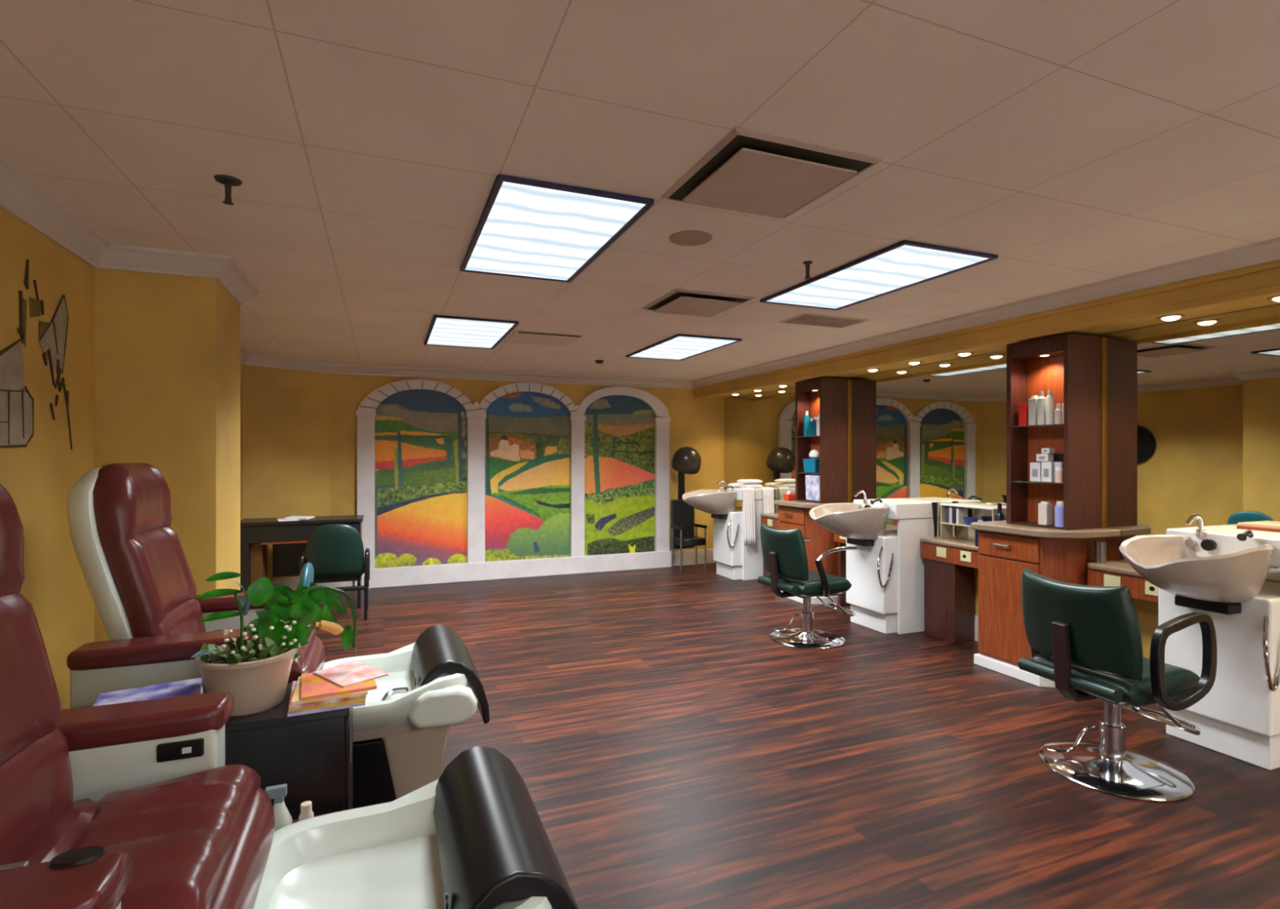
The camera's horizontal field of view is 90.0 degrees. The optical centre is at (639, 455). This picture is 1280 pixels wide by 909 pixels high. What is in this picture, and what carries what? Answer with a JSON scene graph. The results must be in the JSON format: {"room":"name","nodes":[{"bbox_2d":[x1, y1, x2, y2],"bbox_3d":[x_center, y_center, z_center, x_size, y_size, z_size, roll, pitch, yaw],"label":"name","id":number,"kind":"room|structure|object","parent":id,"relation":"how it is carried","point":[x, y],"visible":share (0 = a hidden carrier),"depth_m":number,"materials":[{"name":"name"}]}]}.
{"room":"salon","nodes":[
{"label":"salon","id":0,"kind":"room"},
{"bbox_2d":[0,206,243,709],"bbox_3d":[-1.931,0.240,1.732,0.640,2.580,10.650,0,0,-22],"label":"wall","id":1,"kind":"structure","parent":0,"point":[153,374],"depth_m":3.24,"materials":[{"name":"paint"}]},
{"bbox_2d":[0,258,72,449],"bbox_3d":[-2.455,-0.410,2.513,0.005,0.780,0.994,0,0,-22],"label":"wall art","id":2,"kind":"object","parent":1,"relation":"attached to","point":[16,402],"visible":1,"depth_m":2.58},
{"bbox_2d":[0,159,1279,389],"bbox_3d":[0.317,-0.998,2.884,5.430,0.105,11.120,0,0,-22],"label":"trim","id":3,"kind":"structure","parent":1,"relation":"attached to","point":[19,197],"depth_m":3.68,"materials":[{"name":"paint"}]},
{"bbox_2d":[243,364,724,580],"bbox_3d":[-1.512,0.240,7.952,6.040,2.580,0.590,0,0,-22],"label":"wall","id":4,"kind":"structure","parent":0,"point":[300,427],"depth_m":7.28,"materials":[{"name":"paint"}]},
{"bbox_2d":[271,576,330,588],"bbox_3d":[-1.838,1.427,2.022,0.789,0.205,11.120,0,0,-22],"label":"baseboard","id":5,"kind":"structure","parent":4,"relation":"attached to","point":[292,582],"depth_m":6.96,"materials":[{"name":"wood"}]},
{"bbox_2d":[374,389,466,568],"bbox_3d":[-2.619,0.265,7.691,1.050,2.130,0.004,0,0,-22],"label":"painting","id":6,"kind":"object","parent":4,"relation":"attached to","point":[420,435],"visible":1,"depth_m":7.68,"materials":[{"name":"paint"}]},
{"bbox_2d":[330,548,716,586],"bbox_3d":[-1.155,1.427,8.274,5.140,0.205,0.018,0,0,-22],"label":"baseboard","id":7,"kind":"structure","parent":4,"relation":"attached to","point":[688,557],"depth_m":9.00,"materials":[{"name":"wood"}]},
{"bbox_2d":[484,391,569,561],"bbox_3d":[-1.426,0.255,8.169,1.100,2.150,0.004,0,0,-22],"label":"painting","id":8,"kind":"object","parent":4,"relation":"attached to","point":[527,433],"visible":1,"depth_m":8.16,"materials":[{"name":"paint"}]},
{"bbox_2d":[583,395,654,555],"bbox_3d":[-0.275,0.255,8.629,1.020,2.150,0.004,0,0,-22],"label":"painting","id":9,"kind":"object","parent":4,"relation":"attached to","point":[620,429],"visible":0.99,"depth_m":8.62,"materials":[{"name":"paint"}]},
{"bbox_2d":[693,259,1279,399],"bbox_3d":[2.842,-0.880,3.894,0.050,0.159,11.120,0,0,-22],"label":"trim","id":10,"kind":"structure","parent":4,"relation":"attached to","point":[1273,289],"depth_m":4.18,"materials":[{"name":"paint"}]},
{"bbox_2d":[0,0,1279,380],"bbox_3d":[0.544,-1.100,2.975,6.320,0.100,11.520,0,0,-22],"label":"ceiling","id":11,"kind":"structure","parent":0,"point":[1071,143],"depth_m":2.11,"materials":[{"name":"tile"}]},
{"bbox_2d":[213,174,242,204],"bbox_3d":[-1.565,-1.006,2.433,0.092,0.088,0.092,0,0,-22],"label":"sprinkler","id":12,"kind":"object","parent":11,"relation":"attached to","point":[228,181],"visible":1,"depth_m":2.42,"materials":[{"name":"metal"}]},
{"bbox_2d":[423,314,519,348],"bbox_3d":[-1.474,-1.041,5.463,0.636,0.018,1.290,0,0,-22],"label":"ceiling light panel","id":13,"kind":"object","parent":11,"relation":"attached to","point":[443,330],"visible":1,"depth_m":5.33,"materials":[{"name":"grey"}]},
{"bbox_2d":[503,329,585,346],"bbox_3d":[-0.862,-1.046,5.708,0.600,0.009,0.600,0,0,-22],"label":"ceiling vent","id":14,"kind":"object","parent":11,"relation":"in","point":[522,336],"visible":1,"depth_m":5.69,"materials":[{"name":"metal"}]},
{"bbox_2d":[460,173,653,282],"bbox_3d":[-0.473,-1.041,3.095,0.636,0.018,1.290,0,0,-22],"label":"ceiling light panel","id":15,"kind":"object","parent":11,"relation":"attached to","point":[526,228],"visible":1,"depth_m":2.92,"materials":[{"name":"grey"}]},
{"bbox_2d":[626,333,742,359],"bbox_3d":[0.383,-1.041,6.206,0.636,0.018,1.290,0,0,-22],"label":"ceiling light panel","id":16,"kind":"object","parent":11,"relation":"attached to","point":[677,346],"visible":1,"depth_m":6.08,"materials":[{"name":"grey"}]},
{"bbox_2d":[668,230,712,245],"bbox_3d":[0.243,-1.047,3.081,0.210,0.006,0.210,0,0,-22],"label":"ceiling speaker","id":17,"kind":"object","parent":11,"relation":"attached to","point":[686,237],"visible":1,"depth_m":3.07},
{"bbox_2d":[641,288,755,317],"bbox_3d":[0.388,-1.032,4.388,0.580,0.036,0.580,0,0,-22],"label":"ceiling vent","id":18,"kind":"object","parent":11,"relation":"in","point":[677,301],"visible":1,"depth_m":4.28,"materials":[{"name":"metal"}]},
{"bbox_2d":[660,126,884,218],"bbox_3d":[0.472,-1.032,2.429,0.600,0.036,0.600,0,0,-22],"label":"ceiling vent","id":19,"kind":"object","parent":11,"relation":"in","point":[748,171],"visible":1,"depth_m":2.32,"materials":[{"name":"metal"}]},
{"bbox_2d":[779,313,869,328],"bbox_3d":[1.428,-1.044,4.965,0.600,0.012,0.320,0,0,-22],"label":"ceiling vent","id":20,"kind":"object","parent":11,"relation":"in","point":[804,318],"visible":1,"depth_m":4.93,"materials":[{"name":"metal"}]},
{"bbox_2d":[760,240,998,310],"bbox_3d":[1.337,-1.041,3.820,0.636,0.018,1.290,0,0,-22],"label":"ceiling light panel","id":21,"kind":"object","parent":11,"relation":"attached to","point":[904,264],"visible":1,"depth_m":3.67,"materials":[{"name":"white"}]},
{"bbox_2d":[310,562,1279,908],"bbox_3d":[0.544,1.580,2.975,6.320,0.100,11.520,0,0,-22],"label":"floor","id":22,"kind":"structure","parent":0,"point":[668,751],"depth_m":3.21,"materials":[{"name":"brown wood"}]},
{"bbox_2d":[66,462,266,708],"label":"chair","id":23,"kind":"object","parent":22,"relation":"on","point":[136,571],"depth_m":2.33,"materials":[{"name":"leather"}]},
{"bbox_2d":[64,682,352,819],"bbox_3d":[-1.544,1.170,2.054,1.139,0.680,0.350,0,0,-22],"label":"side table","id":24,"kind":"object","parent":22,"relation":"on","point":[311,753],"visible":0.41,"depth_m":2.06,"materials":[{"name":"black laminate"}]},
{"bbox_2d":[191,571,356,716],"bbox_3d":[-1.223,0.606,2.171,0.477,0.448,0.296,0,0,-22],"label":"potted plant","id":25,"kind":"object","parent":24,"relation":"on","point":[255,671],"visible":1,"depth_m":2.13,"materials":[{"name":"green plant"}]},
{"bbox_2d":[287,702,364,716],"bbox_3d":[-1.071,0.825,2.199,0.227,0.010,0.254,0,0,-25],"label":"magazine","id":26,"kind":"object","parent":24,"relation":"on","point":[326,708],"visible":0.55,"depth_m":2.08,"materials":[{"name":"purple paper"}]},
{"bbox_2d":[288,694,366,711],"bbox_3d":[-1.063,0.814,2.206,0.227,0.010,0.254,0,0,-21],"label":"magazine","id":27,"kind":"object","parent":26,"relation":"on","point":[362,700],"visible":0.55,"depth_m":2.09,"materials":[{"name":"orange paper"}]},
{"bbox_2d":[288,680,365,709],"bbox_3d":[-1.074,0.804,2.206,0.227,0.010,0.254,0,0,-26],"label":"magazine","id":28,"kind":"object","parent":27,"relation":"on","point":[294,683],"visible":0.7,"depth_m":2.10,"materials":[{"name":"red paper"}]},
{"bbox_2d":[291,675,368,704],"bbox_3d":[-1.065,0.793,2.214,0.227,0.010,0.254,0,0,-23],"label":"magazine","id":29,"kind":"object","parent":28,"relation":"on","point":[296,698],"visible":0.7,"depth_m":2.11,"materials":[{"name":"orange paper"}]},
{"bbox_2d":[301,664,377,700],"bbox_3d":[-1.049,0.783,2.225,0.227,0.010,0.254,0,0,-28],"label":"magazine","id":30,"kind":"object","parent":29,"relation":"on","point":[313,686],"visible":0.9,"depth_m":2.15,"materials":[{"name":"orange paper"}]},
{"bbox_2d":[313,660,388,687],"bbox_3d":[-1.030,0.774,2.280,0.224,0.006,0.162,0,0,40],"label":"magazine","id":31,"kind":"object","parent":30,"relation":"on","point":[353,673],"visible":1,"depth_m":2.26,"materials":[{"name":"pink paper"}]},
{"bbox_3d":[-1.615,0.820,2.046,0.272,0.020,0.203,0,0,-30],"label":"magazine","id":32,"kind":"object","parent":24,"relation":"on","visible":0},
{"bbox_3d":[-1.597,0.799,2.053,0.272,0.020,0.204,0,0,-16],"label":"magazine","id":33,"kind":"object","parent":32,"relation":"on","visible":0},
{"bbox_2d":[93,677,201,706],"bbox_3d":[-1.578,0.778,2.061,0.272,0.020,0.204,0,0,-33],"label":"magazine","id":34,"kind":"object","parent":33,"relation":"on","point":[188,686],"visible":0.4,"depth_m":2.08,"materials":[{"name":"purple paper"}]},
{"bbox_2d":[0,483,578,908],"bbox_3d":[-0.895,0.779,1.403,1.479,1.502,0.930,0,0,-22],"label":"chair","id":35,"kind":"object","parent":22,"relation":"on","point":[138,804],"visible":1,"depth_m":1.46,"materials":[{"name":"leather"}]},
{"bbox_2d":[156,737,204,762],"bbox_3d":[-1.168,0.748,1.627,0.100,0.045,0.013,0,0,-22],"label":"switch","id":36,"kind":"object","parent":35,"relation":"attached to","point":[168,749],"depth_m":1.62,"materials":[{"name":"black plastic"}]},
{"bbox_2d":[253,777,551,908],"bbox_3d":[-0.589,1.028,1.526,0.690,0.203,0.720,0,0,-22],"label":"tub","id":37,"kind":"object","parent":35,"relation":"in","point":[406,851],"depth_m":1.67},
{"bbox_2d":[240,514,364,608],"bbox_3d":[-3.392,1.080,6.441,1.115,0.900,0.480,0,0,-22],"label":"reception desk","id":38,"kind":"object","parent":22,"relation":"on","point":[289,539],"visible":0.57,"depth_m":6.22,"materials":[{"name":"black laminate"}]},
{"bbox_2d":[276,515,315,520],"bbox_3d":[-3.415,0.615,6.335,0.338,0.029,0.248,0,0,-22],"label":"paper stack","id":39,"kind":"object","parent":38,"relation":"on","point":[291,517],"visible":1,"depth_m":6.27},
{"bbox_2d":[297,562,314,587],"bbox_3d":[-2.166,1.090,3.829,0.362,0.880,0.500,0,0,-22],"label":"chair","id":40,"kind":"object","parent":22,"relation":"on","point":[306,576],"visible":0.14,"depth_m":3.77,"materials":[{"name":"teal plastic"}]},
{"bbox_2d":[299,523,369,619],"bbox_3d":[-2.884,1.075,6.078,0.578,0.910,0.532,0,0,-22],"label":"chair","id":41,"kind":"object","parent":22,"relation":"on","point":[335,552],"visible":0.77,"depth_m":5.87,"materials":[{"name":"green leather"}]},
{"bbox_2d":[292,800,391,822],"bbox_3d":[-0.956,1.335,1.960,0.640,0.390,0.190,0,0,-22],"label":"stand","id":42,"kind":"object","parent":22,"relation":"on","point":[295,820],"visible":0.02,"depth_m":2.03,"materials":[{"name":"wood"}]},
{"bbox_2d":[265,783,292,831],"bbox_3d":[-1.056,1.052,1.872,0.074,0.175,0.074,0,0,-22],"label":"spray bottle","id":43,"kind":"object","parent":42,"relation":"on","point":[282,816],"visible":0.55,"depth_m":1.86,"materials":[{"name":"plastic"}]},
{"bbox_2d":[298,800,313,821],"bbox_3d":[-0.994,1.086,1.907,0.040,0.108,0.040,0,0,-22],"label":"lotion bottle","id":44,"kind":"object","parent":42,"relation":"on","point":[306,812],"visible":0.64,"depth_m":1.90,"materials":[{"name":"plastic"}]},
{"bbox_2d":[287,588,489,808],"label":"basin","id":45,"kind":"object","parent":22,"relation":"on","point":[422,698],"depth_m":2.67,"materials":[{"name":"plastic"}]},
{"bbox_2d":[322,642,470,732],"bbox_3d":[-1.144,1.028,2.914,0.690,0.203,0.720,0,0,-22],"label":"tub","id":46,"kind":"object","parent":45,"relation":"in","point":[412,697],"depth_m":2.67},
{"bbox_2d":[352,684,477,741],"bbox_3d":[-1.097,1.060,2.897,0.625,0.190,0.685,0,0,-22],"label":"tub","id":47,"kind":"object","parent":45,"relation":"in","point":[390,712],"depth_m":2.63,"materials":[{"name":"beige plastic"}]},
{"bbox_2d":[355,379,671,588],"bbox_3d":[-1.432,0.300,8.116,3.990,2.460,0.085,0,0,-22],"label":"arch surround","id":48,"kind":"object","parent":22,"relation":"on","point":[476,568],"visible":0.95,"depth_m":7.95,"materials":[{"name":"stone"}]},
{"bbox_2d":[670,446,706,572],"bbox_3d":[0.633,0.700,8.658,0.420,1.660,0.447,0,0,-28],"label":"dryer","id":49,"kind":"object","parent":22,"relation":"on","point":[686,460],"visible":0.98,"depth_m":8.62,"materials":[{"name":"black plastic"}]},
{"bbox_2d":[671,446,701,474],"bbox_3d":[0.638,0.028,8.649,0.410,0.310,0.410,0,22,-28],"label":"hood","id":50,"kind":"object","parent":49,"relation":"attached to","point":[686,460],"depth_m":8.51,"materials":[{"name":"plastic"}]},
{"bbox_2d":[681,480,773,580],"bbox_3d":[1.064,0.919,8.075,1.123,1.221,0.545,0,0,-22],"label":"basin","id":51,"kind":"object","parent":22,"relation":"on","point":[735,560],"visible":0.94,"depth_m":7.91,"materials":[{"name":"ceramic"}]},
{"bbox_2d":[716,480,726,489],"bbox_3d":[1.045,0.370,8.178,0.147,0.122,0.044,0,0,-22],"label":"faucet","id":52,"kind":"object","parent":51,"relation":"on","point":[720,481],"depth_m":8.18,"materials":[{"name":"silver metal"}]},
{"bbox_2d":[741,487,755,545],"bbox_3d":[1.334,0.741,7.866,0.170,0.699,0.095,0,0,-22],"label":"hanging towel","id":53,"kind":"object","parent":51,"relation":"hanging from","point":[748,500],"visible":1,"depth_m":7.85,"materials":[{"name":"fabric"}]},
{"bbox_2d":[760,487,774,512],"bbox_3d":[1.594,0.591,7.970,0.160,0.399,0.095,0,0,-22],"label":"hanging towel","id":54,"kind":"object","parent":51,"relation":"hanging from","point":[768,493],"visible":0.84,"depth_m":7.95,"materials":[{"name":"fabric"}]},
{"bbox_2d":[760,512,779,577],"bbox_3d":[1.720,1.117,7.614,0.270,0.825,0.700,0,0,-22],"label":"desk","id":55,"kind":"object","parent":22,"relation":"on","point":[771,519],"visible":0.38,"depth_m":7.73,"materials":[{"name":"beige laminate"}]},
{"bbox_2d":[757,522,857,648],"bbox_3d":[1.432,1.050,5.394,0.798,0.960,0.653,0,0,-27],"label":"salon chair","id":56,"kind":"object","parent":22,"relation":"on","point":[784,551],"visible":1,"depth_m":5.20,"materials":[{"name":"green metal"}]},
{"bbox_2d":[773,499,849,604],"bbox_3d":[1.855,1.010,6.887,0.560,1.040,0.739,0,0,-22],"label":"base cabinet","id":57,"kind":"object","parent":22,"relation":"on","point":[792,514],"visible":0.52,"depth_m":6.66,"materials":[{"name":"brown wood"}]},
{"bbox_2d":[773,499,849,508],"bbox_3d":[1.855,0.514,6.887,0.560,0.048,0.739,0,0,-22],"label":"countertop","id":58,"kind":"structure","parent":57,"relation":"on","point":[798,504],"depth_m":6.74,"materials":[{"name":"beige laminate"}]},
{"bbox_2d":[782,490,795,500],"bbox_3d":[1.662,0.440,7.100,0.118,0.100,0.108,0,0,-22],"label":"box","id":59,"kind":"object","parent":58,"relation":"on","point":[789,495],"visible":1,"depth_m":7.06,"materials":[{"name":"red paper"}]},
{"bbox_2d":[795,377,849,502],"bbox_3d":[1.960,-0.162,6.892,0.358,1.300,0.457,0,0,-22],"label":"display shelf","id":60,"kind":"object","parent":58,"relation":"on","point":[828,397],"visible":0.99,"depth_m":6.72,"materials":[{"name":"brown wood"}]},
{"bbox_2d":[804,410,809,435],"bbox_3d":[1.809,-0.353,6.949,0.060,0.272,0.060,0,0,-22],"label":"bottle","id":61,"kind":"object","parent":60,"relation":"on","point":[806,418],"visible":0.9,"depth_m":6.92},
{"bbox_2d":[803,448,819,472],"bbox_3d":[1.856,0.053,6.871,0.109,0.250,0.218,0,0,-22],"label":"gift bag","id":62,"kind":"object","parent":60,"relation":"on","point":[811,465],"visible":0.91,"depth_m":6.81,"materials":[{"name":"teal paper"}]},
{"bbox_2d":[804,475,819,501],"bbox_3d":[1.871,0.340,6.807,0.090,0.270,0.269,0,0,-22],"label":"bag","id":63,"kind":"object","parent":60,"relation":"on","point":[812,482],"visible":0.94,"depth_m":6.79,"materials":[{"name":"plastic"}]},
{"bbox_2d":[833,528,886,605],"bbox_3d":[2.211,1.117,6.388,0.270,0.825,0.590,0,0,-22],"label":"desk","id":64,"kind":"object","parent":22,"relation":"on","point":[841,540],"visible":0.09,"depth_m":6.54,"materials":[{"name":"beige laminate"}]},
{"bbox_2d":[808,489,938,634],"bbox_3d":[2.018,0.919,5.689,1.123,1.221,0.545,0,0,-22],"label":"station","id":65,"kind":"object","parent":22,"relation":"on","point":[885,573],"visible":1,"depth_m":5.53,"materials":[{"name":"white plastic"}]},
{"bbox_2d":[853,489,867,503],"bbox_3d":[1.999,0.370,5.792,0.147,0.122,0.044,0,0,-22],"label":"faucet","id":66,"kind":"object","parent":65,"relation":"on","point":[864,501],"depth_m":5.79,"materials":[{"name":"silver metal"}]},
{"bbox_2d":[920,536,979,643],"bbox_3d":[2.667,1.117,5.248,0.270,0.825,0.745,0,0,-22],"label":"desk","id":67,"kind":"object","parent":22,"relation":"on","point":[949,563],"visible":0.77,"depth_m":5.29,"materials":[{"name":"beige laminate"}]},
{"bbox_2d":[931,502,937,537],"bbox_3d":[2.559,0.549,5.558,0.050,0.301,0.052,0,0,-22],"label":"brush","id":68,"kind":"object","parent":67,"relation":"on","point":[935,504],"visible":1,"depth_m":5.54,"materials":[{"name":"black plastic"}]},
{"bbox_2d":[936,546,946,557],"bbox_3d":[2.508,0.800,5.325,0.007,0.080,0.100,0,0,-22],"label":"outlet plate","id":69,"kind":"object","parent":67,"relation":"attached to","point":[941,551],"depth_m":5.32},
{"bbox_2d":[960,550,971,562],"bbox_3d":[2.597,0.800,5.102,0.007,0.080,0.100,0,0,-22],"label":"outlet plate","id":70,"kind":"object","parent":67,"relation":"attached to","point":[965,555],"depth_m":5.10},
{"bbox_2d":[939,502,1005,538],"bbox_3d":[2.717,0.555,5.244,0.140,0.300,0.520,0,0,-22],"label":"rack","id":71,"kind":"object","parent":67,"relation":"on","point":[946,528],"visible":0.59,"depth_m":5.42,"materials":[{"name":"white plastic"}]},
{"bbox_2d":[939,521,970,527],"bbox_3d":[2.717,0.569,5.244,0.140,0.012,0.520,0,0,-22],"label":"shelf","id":72,"kind":"object","parent":71,"relation":"attached to","point":[942,523],"depth_m":5.38,"materials":[{"name":"wood"}]},
{"bbox_2d":[955,508,967,524],"bbox_3d":[2.681,0.500,5.332,0.100,0.125,0.026,0,0,-22],"label":"book","id":73,"kind":"object","parent":71,"relation":"on","point":[960,513],"visible":0.83,"depth_m":5.32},
{"bbox_2d":[939,502,1005,510],"bbox_3d":[2.717,0.412,5.244,0.140,0.015,0.520,0,0,-22],"label":"shelf","id":74,"kind":"object","parent":71,"relation":"attached to","point":[944,505],"depth_m":5.21,"materials":[{"name":"white plastic"}]},
{"bbox_2d":[995,502,1004,520],"bbox_3d":[2.781,0.534,4.949,0.064,0.342,0.064,0,0,-22],"label":"bottle","id":75,"kind":"object","parent":67,"relation":"on","point":[999,516],"visible":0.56,"depth_m":4.93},
{"bbox_2d":[970,520,1120,687],"bbox_3d":[2.809,1.010,4.501,0.560,1.040,0.739,0,0,-22],"label":"base cabinet","id":76,"kind":"object","parent":22,"relation":"on","point":[1004,548],"visible":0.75,"depth_m":4.43,"materials":[{"name":"brown wood"}]},
{"bbox_2d":[970,520,1120,538],"bbox_3d":[2.809,0.514,4.501,0.560,0.048,0.739,0,0,-22],"label":"countertop","id":77,"kind":"structure","parent":76,"relation":"on","point":[1002,526],"depth_m":4.27,"materials":[{"name":"beige laminate"}]},
{"bbox_2d":[1006,333,1104,529],"bbox_3d":[2.914,-0.162,4.506,0.358,1.300,0.457,0,0,-22],"label":"tower","id":78,"kind":"object","parent":77,"relation":"on","point":[1072,366],"visible":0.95,"depth_m":4.35,"materials":[{"name":"brown wood"}]},
{"bbox_2d":[1018,403,1028,425],"bbox_3d":[2.763,-0.294,4.590,0.060,0.155,0.060,0,0,-22],"label":"product box","id":79,"kind":"object","parent":78,"relation":"on","point":[1023,408],"visible":0.66,"depth_m":4.57,"materials":[{"name":"cardboard"}]},
{"bbox_2d":[1028,395,1038,425],"bbox_3d":[2.789,-0.323,4.524,0.056,0.212,0.056,0,0,-22],"label":"bottle","id":80,"kind":"object","parent":78,"relation":"on","point":[1033,402],"visible":0.86,"depth_m":4.50,"materials":[{"name":"plastic"}]},
{"bbox_2d":[1030,462,1041,481],"bbox_3d":[2.798,0.112,4.501,0.062,0.133,0.076,0,0,-22],"label":"carton","id":81,"kind":"object","parent":78,"relation":"on","point":[1035,467],"visible":0.82,"depth_m":4.48,"materials":[{"name":"cardboard"}]},
{"bbox_2d":[1012,423,1063,427],"bbox_3d":[2.835,-0.212,4.474,0.158,0.008,0.383,0,0,-22],"label":"glass shelf","id":82,"kind":"object","parent":78,"relation":"attached to","point":[1014,425],"depth_m":4.52,"materials":[{"name":"glass"}]},
{"bbox_2d":[1012,480,1063,484],"bbox_3d":[2.835,0.183,4.474,0.158,0.008,0.383,0,0,-22],"label":"glass shelf","id":83,"kind":"object","parent":78,"relation":"attached to","point":[1014,482],"depth_m":4.56,"materials":[{"name":"glass"}]},
{"bbox_2d":[1037,391,1045,424],"bbox_3d":[2.802,-0.335,4.465,0.052,0.236,0.052,0,0,-22],"label":"bottle","id":84,"kind":"object","parent":78,"relation":"on","point":[1041,399],"visible":0.88,"depth_m":4.44,"materials":[{"name":"plastic"}]},
{"bbox_2d":[1038,501,1052,524],"bbox_3d":[2.796,0.394,4.414,0.064,0.162,0.064,0,0,-22],"label":"bottle","id":85,"kind":"object","parent":78,"relation":"on","point":[1045,508],"visible":1,"depth_m":4.39,"materials":[{"name":"plastic"}]},
{"bbox_2d":[1041,461,1054,481],"bbox_3d":[2.828,0.109,4.424,0.062,0.138,0.071,0,0,-22],"label":"carton","id":86,"kind":"object","parent":78,"relation":"on","point":[1047,468],"visible":0.9,"depth_m":4.40,"materials":[{"name":"cardboard"}]},
{"bbox_2d":[1035,453,1053,461],"bbox_3d":[2.824,0.011,4.463,0.062,0.051,0.086,0,0,-22],"label":"carton","id":87,"kind":"object","parent":86,"relation":"on","point":[1039,457],"visible":1,"depth_m":4.43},
{"bbox_2d":[1045,389,1053,424],"bbox_3d":[2.824,-0.338,4.409,0.050,0.242,0.050,0,0,-22],"label":"bottle","id":88,"kind":"object","parent":78,"relation":"on","point":[1050,397],"visible":0.94,"depth_m":4.39,"materials":[{"name":"plastic"}]},
{"bbox_2d":[1054,403,1062,423],"bbox_3d":[2.847,-0.288,4.354,0.046,0.142,0.046,0,0,-22],"label":"bottle","id":89,"kind":"object","parent":78,"relation":"on","point":[1058,411],"visible":0.89,"depth_m":4.34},
{"bbox_2d":[1054,501,1063,527],"bbox_3d":[2.829,0.389,4.304,0.068,0.172,0.068,0,0,-22],"label":"bottle","id":90,"kind":"object","parent":78,"relation":"on","point":[1059,507],"visible":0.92,"depth_m":4.28,"materials":[{"name":"plastic"}]},
{"bbox_2d":[1054,466,1063,482],"bbox_3d":[2.825,0.125,4.313,0.048,0.106,0.048,0,0,-22],"label":"bottle","id":91,"kind":"object","parent":78,"relation":"on","point":[1059,473],"visible":1,"depth_m":4.29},
{"bbox_2d":[1017,567,1217,801],"bbox_3d":[2.344,1.050,3.144,0.796,0.960,0.630,0,0,-19],"label":"salon chair","id":92,"kind":"object","parent":22,"relation":"on","point":[1085,639],"visible":1,"depth_m":2.96,"materials":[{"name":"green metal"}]},
{"bbox_2d":[1087,560,1158,602],"bbox_3d":[3.166,1.117,3.999,0.270,0.825,0.595,0,0,-22],"label":"desk","id":93,"kind":"object","parent":22,"relation":"on","point":[1111,573],"visible":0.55,"depth_m":4.03,"materials":[{"name":"beige laminate"}]},
{"bbox_2d":[1093,540,1106,563],"bbox_3d":[3.045,0.635,4.234,0.068,0.140,0.068,0,0,-22],"label":"metal cup","id":94,"kind":"object","parent":93,"relation":"on","point":[1100,547],"visible":1,"depth_m":4.21,"materials":[{"name":"metal"}]},
{"bbox_2d":[1103,573,1120,586],"bbox_3d":[3.008,0.800,4.076,0.007,0.080,0.100,0,0,-22],"label":"outlet plate","id":95,"kind":"object","parent":93,"relation":"attached to","point":[1109,580],"depth_m":4.07,"materials":[{"name":"plastic"}]},
{"bbox_2d":[1145,580,1158,595],"bbox_3d":[3.097,0.800,3.853,0.007,0.080,0.100,0,0,-22],"label":"outlet plate","id":96,"kind":"object","parent":93,"relation":"attached to","point":[1151,589],"depth_m":3.87,"materials":[{"name":"plastic"}]},
{"bbox_2d":[1119,513,1279,769],"bbox_3d":[2.973,0.919,3.303,1.123,1.221,0.545,0,0,-22],"label":"station","id":97,"kind":"object","parent":22,"relation":"on","point":[1219,571],"visible":0.98,"depth_m":3.19,"materials":[{"name":"white plastic"}]},
{"bbox_2d":[1185,513,1206,537],"bbox_3d":[2.954,0.370,3.406,0.147,0.122,0.044,0,0,-22],"label":"faucet","id":98,"kind":"object","parent":97,"relation":"on","point":[1199,532],"depth_m":3.41,"materials":[{"name":"silver metal"}]},
{"bbox_2d":[1236,521,1279,532],"bbox_3d":[3.484,0.400,3.359,0.145,0.060,0.504,0,0,-22],"label":"magazine","id":99,"kind":"object","parent":97,"relation":"on","point":[1257,526],"visible":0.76,"depth_m":3.49,"materials":[{"name":"paper"}]},
{"bbox_2d":[725,303,1279,658],"bbox_3d":[3.326,0.240,4.152,0.120,2.580,11.240,0,0,-22],"label":"wall","id":100,"kind":"structure","parent":0,"point":[1147,611],"depth_m":4.14,"materials":[{"name":"paint"}]},
{"bbox_2d":[724,386,795,512],"bbox_3d":[1.640,-0.059,8.184,0.012,1.542,2.240,0,0,-22],"label":"wall mirror","id":101,"kind":"object","parent":100,"relation":"attached to","point":[760,427],"visible":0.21,"depth_m":8.30,"materials":[{"name":"silver metal"}]},
{"bbox_2d":[846,351,1006,541],"bbox_3d":[2.605,-0.059,5.770,0.012,1.542,2.220,0,0,-22],"label":"wall mirror","id":102,"kind":"object","parent":100,"relation":"attached to","point":[936,432],"visible":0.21,"depth_m":5.70,"materials":[{"name":"silver metal"}]},
{"bbox_2d":[973,614,977,640],"bbox_3d":[3.284,1.427,4.071,0.018,0.205,11.120,0,0,-22],"label":"baseboard","id":103,"kind":"structure","parent":100,"relation":"attached to","point":[975,617],"depth_m":5.30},
{"bbox_2d":[694,266,1279,398],"bbox_3d":[3.065,-0.943,3.983,0.490,0.215,11.120,0,0,-22],"label":"soffit","id":104,"kind":"structure","parent":100,"relation":"attached to","point":[1271,277],"depth_m":4.22,"materials":[{"name":"paint"}]},
{"bbox_2d":[1155,314,1186,320],"bbox_3d":[3.183,-0.823,3.837,0.140,0.024,0.140,0,0,-22],"label":"recessed light","id":105,"kind":"object","parent":100,"relation":"attached to","point":[1172,317],"visible":1,"depth_m":3.81,"materials":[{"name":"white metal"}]},
{"bbox_2d":[1096,304,1279,582],"bbox_3d":[4.230,-0.059,1.708,0.012,1.542,5.830,0,0,-22],"label":"wall mirror","id":106,"kind":"object","parent":100,"relation":"attached to","point":[1192,406],"visible":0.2,"depth_m":3.88,"materials":[{"name":"silver metal"}]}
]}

